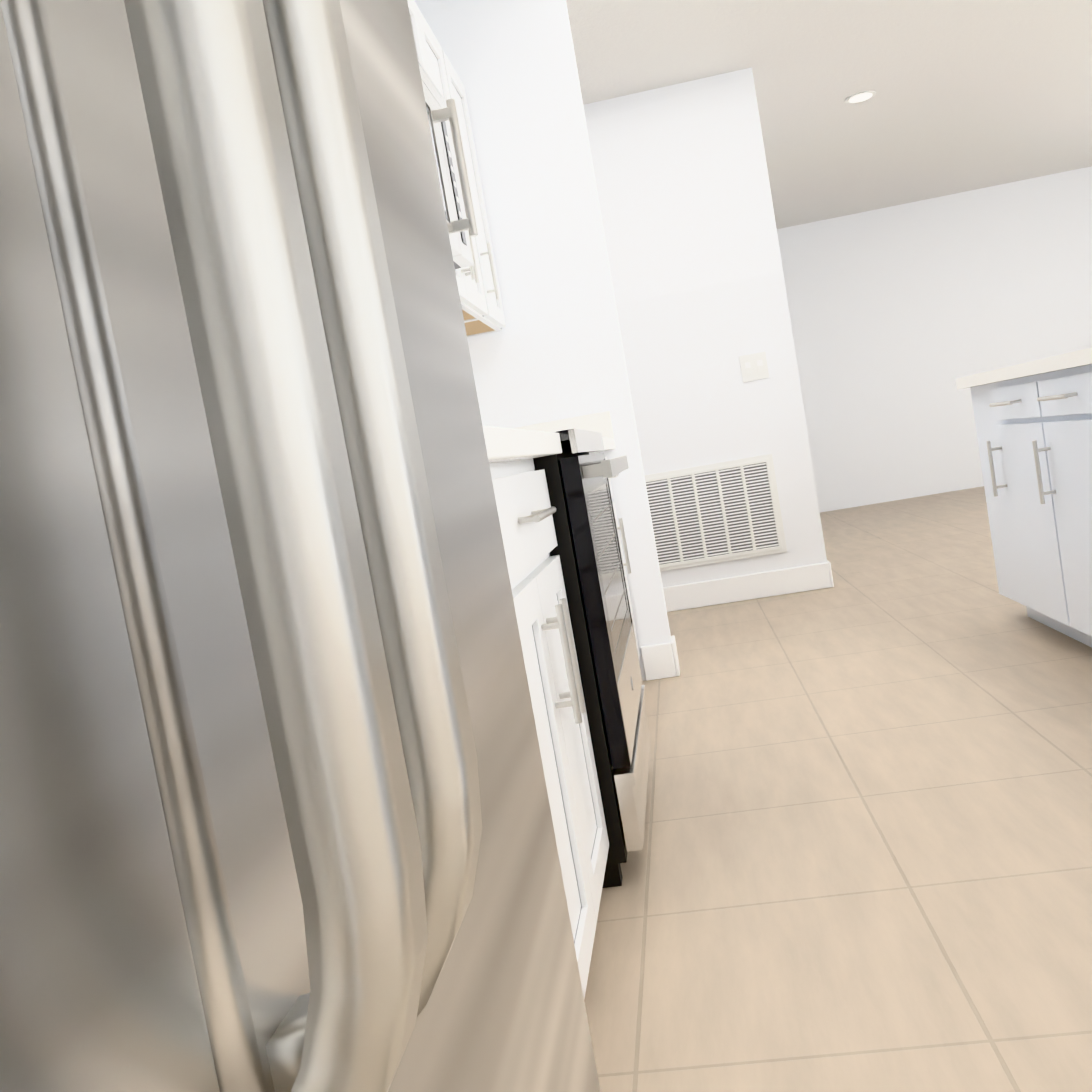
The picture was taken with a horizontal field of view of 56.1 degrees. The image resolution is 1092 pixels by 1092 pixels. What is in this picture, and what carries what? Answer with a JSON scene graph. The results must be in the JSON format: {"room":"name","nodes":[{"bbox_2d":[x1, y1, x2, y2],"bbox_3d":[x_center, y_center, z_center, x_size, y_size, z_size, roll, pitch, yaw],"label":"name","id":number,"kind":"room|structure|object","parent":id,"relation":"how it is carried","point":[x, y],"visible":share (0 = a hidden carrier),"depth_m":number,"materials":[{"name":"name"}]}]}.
{"room":"kitchen","nodes":[
{"label":"kitchen","id":0,"kind":"room"},
{"bbox_2d":[414,0,670,680],"bbox_3d":[-0.720,-0.636,3.923,2.030,2.600,0.118,-9,4,8],"label":"wall","id":1,"kind":"structure","parent":0,"point":[552,350],"depth_m":3.73,"materials":[{"name":"white paint"}]},
{"bbox_2d":[640,635,679,679],"bbox_3d":[-0.436,0.560,4.073,1.924,0.130,0.014,-9,4,8],"label":"baseboard","id":2,"kind":"structure","parent":1,"relation":"attached to","point":[660,661],"depth_m":3.81,"materials":[{"name":"white wood"}]},
{"bbox_2d":[583,67,826,587],"bbox_3d":[0.124,-1.063,7.516,2.825,2.600,4.470,-9,4,8],"label":"wall","id":3,"kind":"structure","parent":0,"point":[687,212],"depth_m":5.15,"materials":[{"name":"white paint"}]},
{"bbox_2d":[644,454,786,571],"bbox_3d":[0.848,-0.164,5.242,0.690,0.505,0.018,-9,4,8],"label":"air vent","id":4,"kind":"object","parent":3,"relation":"in","point":[716,513],"visible":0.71,"depth_m":5.23,"materials":[{"name":"white metal"}]},
{"bbox_2d":[663,560,831,611],"bbox_3d":[0.896,0.235,5.278,1.079,0.130,0.014,-9,4,8],"label":"baseboard","id":5,"kind":"structure","parent":3,"relation":"attached to","point":[815,576],"depth_m":5.25,"materials":[{"name":"white wood"}]},
{"bbox_2d":[739,352,768,381],"bbox_3d":[1.047,-0.901,5.148,0.130,0.130,0.010,-9,4,8],"label":"hall light switch","id":6,"kind":"object","parent":3,"relation":"attached to","point":[754,366],"visible":1,"depth_m":5.15,"materials":[{"name":"white plastic"}]},
{"bbox_2d":[828,561,833,586],"bbox_3d":[1.713,-0.069,7.359,0.018,0.130,4.384,-9,4,8],"label":"baseboard","id":7,"kind":"structure","parent":3,"relation":"attached to","point":[829,564],"depth_m":5.19,"materials":[{"name":"white wood"}]},
{"bbox_2d":[566,0,1091,228],"bbox_3d":[1.655,-2.331,2.879,7.500,0.080,13.000,-9,4,8],"label":"ceiling","id":8,"kind":"structure","parent":0,"point":[970,95],"depth_m":5.58,"materials":[{"name":"white paint"}]},
{"bbox_2d":[845,91,875,103],"bbox_3d":[1.776,-2.533,5.781,0.170,0.008,0.170,-9,4,8],"label":"recessed light","id":9,"kind":"object","parent":8,"relation":"in","point":[860,97],"visible":1,"depth_m":5.77,"materials":[{"name":"white plastic"}]},
{"bbox_2d":[584,486,1091,1091],"bbox_3d":[2.111,0.292,3.084,7.500,0.060,13.000,-9,4,8],"label":"floor","id":10,"kind":"structure","parent":0,"point":[860,860],"depth_m":2.05,"materials":[{"name":"tile"}]},
{"bbox_2d":[0,0,599,1091],"bbox_3d":[-0.413,-0.035,0.347,0.754,1.862,0.938,-9,4,8],"label":"refrigerator","id":11,"kind":"object","parent":10,"relation":"on","point":[274,808],"visible":1,"depth_m":0.26,"materials":[{"name":"grey metal"}]},
{"bbox_2d":[489,458,608,998],"bbox_3d":[-0.253,0.337,1.690,0.646,0.872,0.696,-9,4,8],"label":"base cabinet","id":12,"kind":"object","parent":10,"relation":"on","point":[526,510],"visible":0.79,"depth_m":1.61,"materials":[{"name":"white wood"}]},
{"bbox_2d":[483,426,561,462],"bbox_3d":[-0.368,-0.137,1.415,0.646,0.140,1.181,-9,4,8],"label":"countertop","id":13,"kind":"structure","parent":12,"relation":"on","point":[506,444],"depth_m":1.44,"materials":[{"name":"stone"}]},
{"bbox_2d":[533,428,650,887],"bbox_3d":[-0.136,0.087,2.392,0.703,1.215,0.758,-9,4,8],"label":"range","id":14,"kind":"object","parent":10,"relation":"on","point":[587,550],"visible":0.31,"depth_m":2.02,"materials":[{"name":"black metal"}]},
{"bbox_2d":[593,451,639,656],"bbox_3d":[-0.006,0.140,3.661,0.646,0.872,0.368,-9,4,8],"label":"base cabinet","id":15,"kind":"object","parent":10,"relation":"on","point":[627,563],"visible":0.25,"depth_m":3.72,"materials":[{"name":"white wood"}]},
{"bbox_2d":[956,356,1091,647],"bbox_3d":[1.740,-0.043,2.119,0.752,0.872,3.371,-9,4,8],"label":"kitchen island","id":16,"kind":"object","parent":10,"relation":"on","point":[1033,421],"depth_m":3.17,"materials":[{"name":"painted wood"},{"name":"stone"},{"name":"brushed nickel"}]},
{"bbox_2d":[956,348,1091,383],"bbox_3d":[1.823,-0.517,2.067,1.025,0.040,3.420,-9,4,8],"label":"island countertop","id":17,"kind":"structure","parent":16,"relation":"on","point":[1083,354],"depth_m":3.03,"materials":[{"name":"white stone"}]},
{"bbox_3d":[-0.072,0.193,3.135,0.646,0.872,0.693,-9,4,8],"label":"base cabinet","id":18,"kind":"object","parent":10,"relation":"on","visible":0},
{"bbox_2d":[514,411,615,452],"bbox_3d":[-0.136,-0.323,3.277,0.646,0.140,1.068,-9,4,8],"label":"countertop","id":19,"kind":"structure","parent":18,"relation":"on","point":[601,422],"depth_m":3.75,"materials":[{"name":"stone"}]},
{"bbox_2d":[777,166,1091,512],"bbox_3d":[4.060,-1.874,9.156,4.675,2.600,0.100,-9,4,8],"label":"wall","id":20,"kind":"structure","parent":0,"point":[903,317],"depth_m":9.19,"materials":[{"name":"white paint"}]},
{"bbox_3d":[-0.939,-0.321,0.371,0.120,2.600,7.012,-9,4,8],"label":"wall","id":21,"kind":"structure","parent":0,"visible":0},
{"bbox_2d":[407,0,487,321],"bbox_3d":[-0.447,-1.140,3.049,0.361,0.888,0.694,-9,4,8],"label":"upper cabinet","id":22,"kind":"object","parent":21,"relation":"attached to","point":[469,278],"visible":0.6,"depth_m":3.15,"materials":[{"name":"painted wood"},{"name":"brushed nickel"}]},
{"bbox_2d":[418,59,477,268],"bbox_3d":[-0.448,-0.880,2.334,0.470,0.445,0.752,-9,4,8],"label":"microwave","id":23,"kind":"object","parent":21,"relation":"attached to","point":[440,115],"visible":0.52,"depth_m":2.48,"materials":[{"name":"metal"}]},
{"bbox_2d":[442,51,505,336],"bbox_3d":[-0.381,-1.193,3.575,0.361,0.888,0.368,-9,4,8],"label":"upper cabinet","id":24,"kind":"object","parent":21,"relation":"attached to","point":[493,320],"visible":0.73,"depth_m":3.59,"materials":[{"name":"painted wood"},{"name":"brushed nickel"}]}
]}

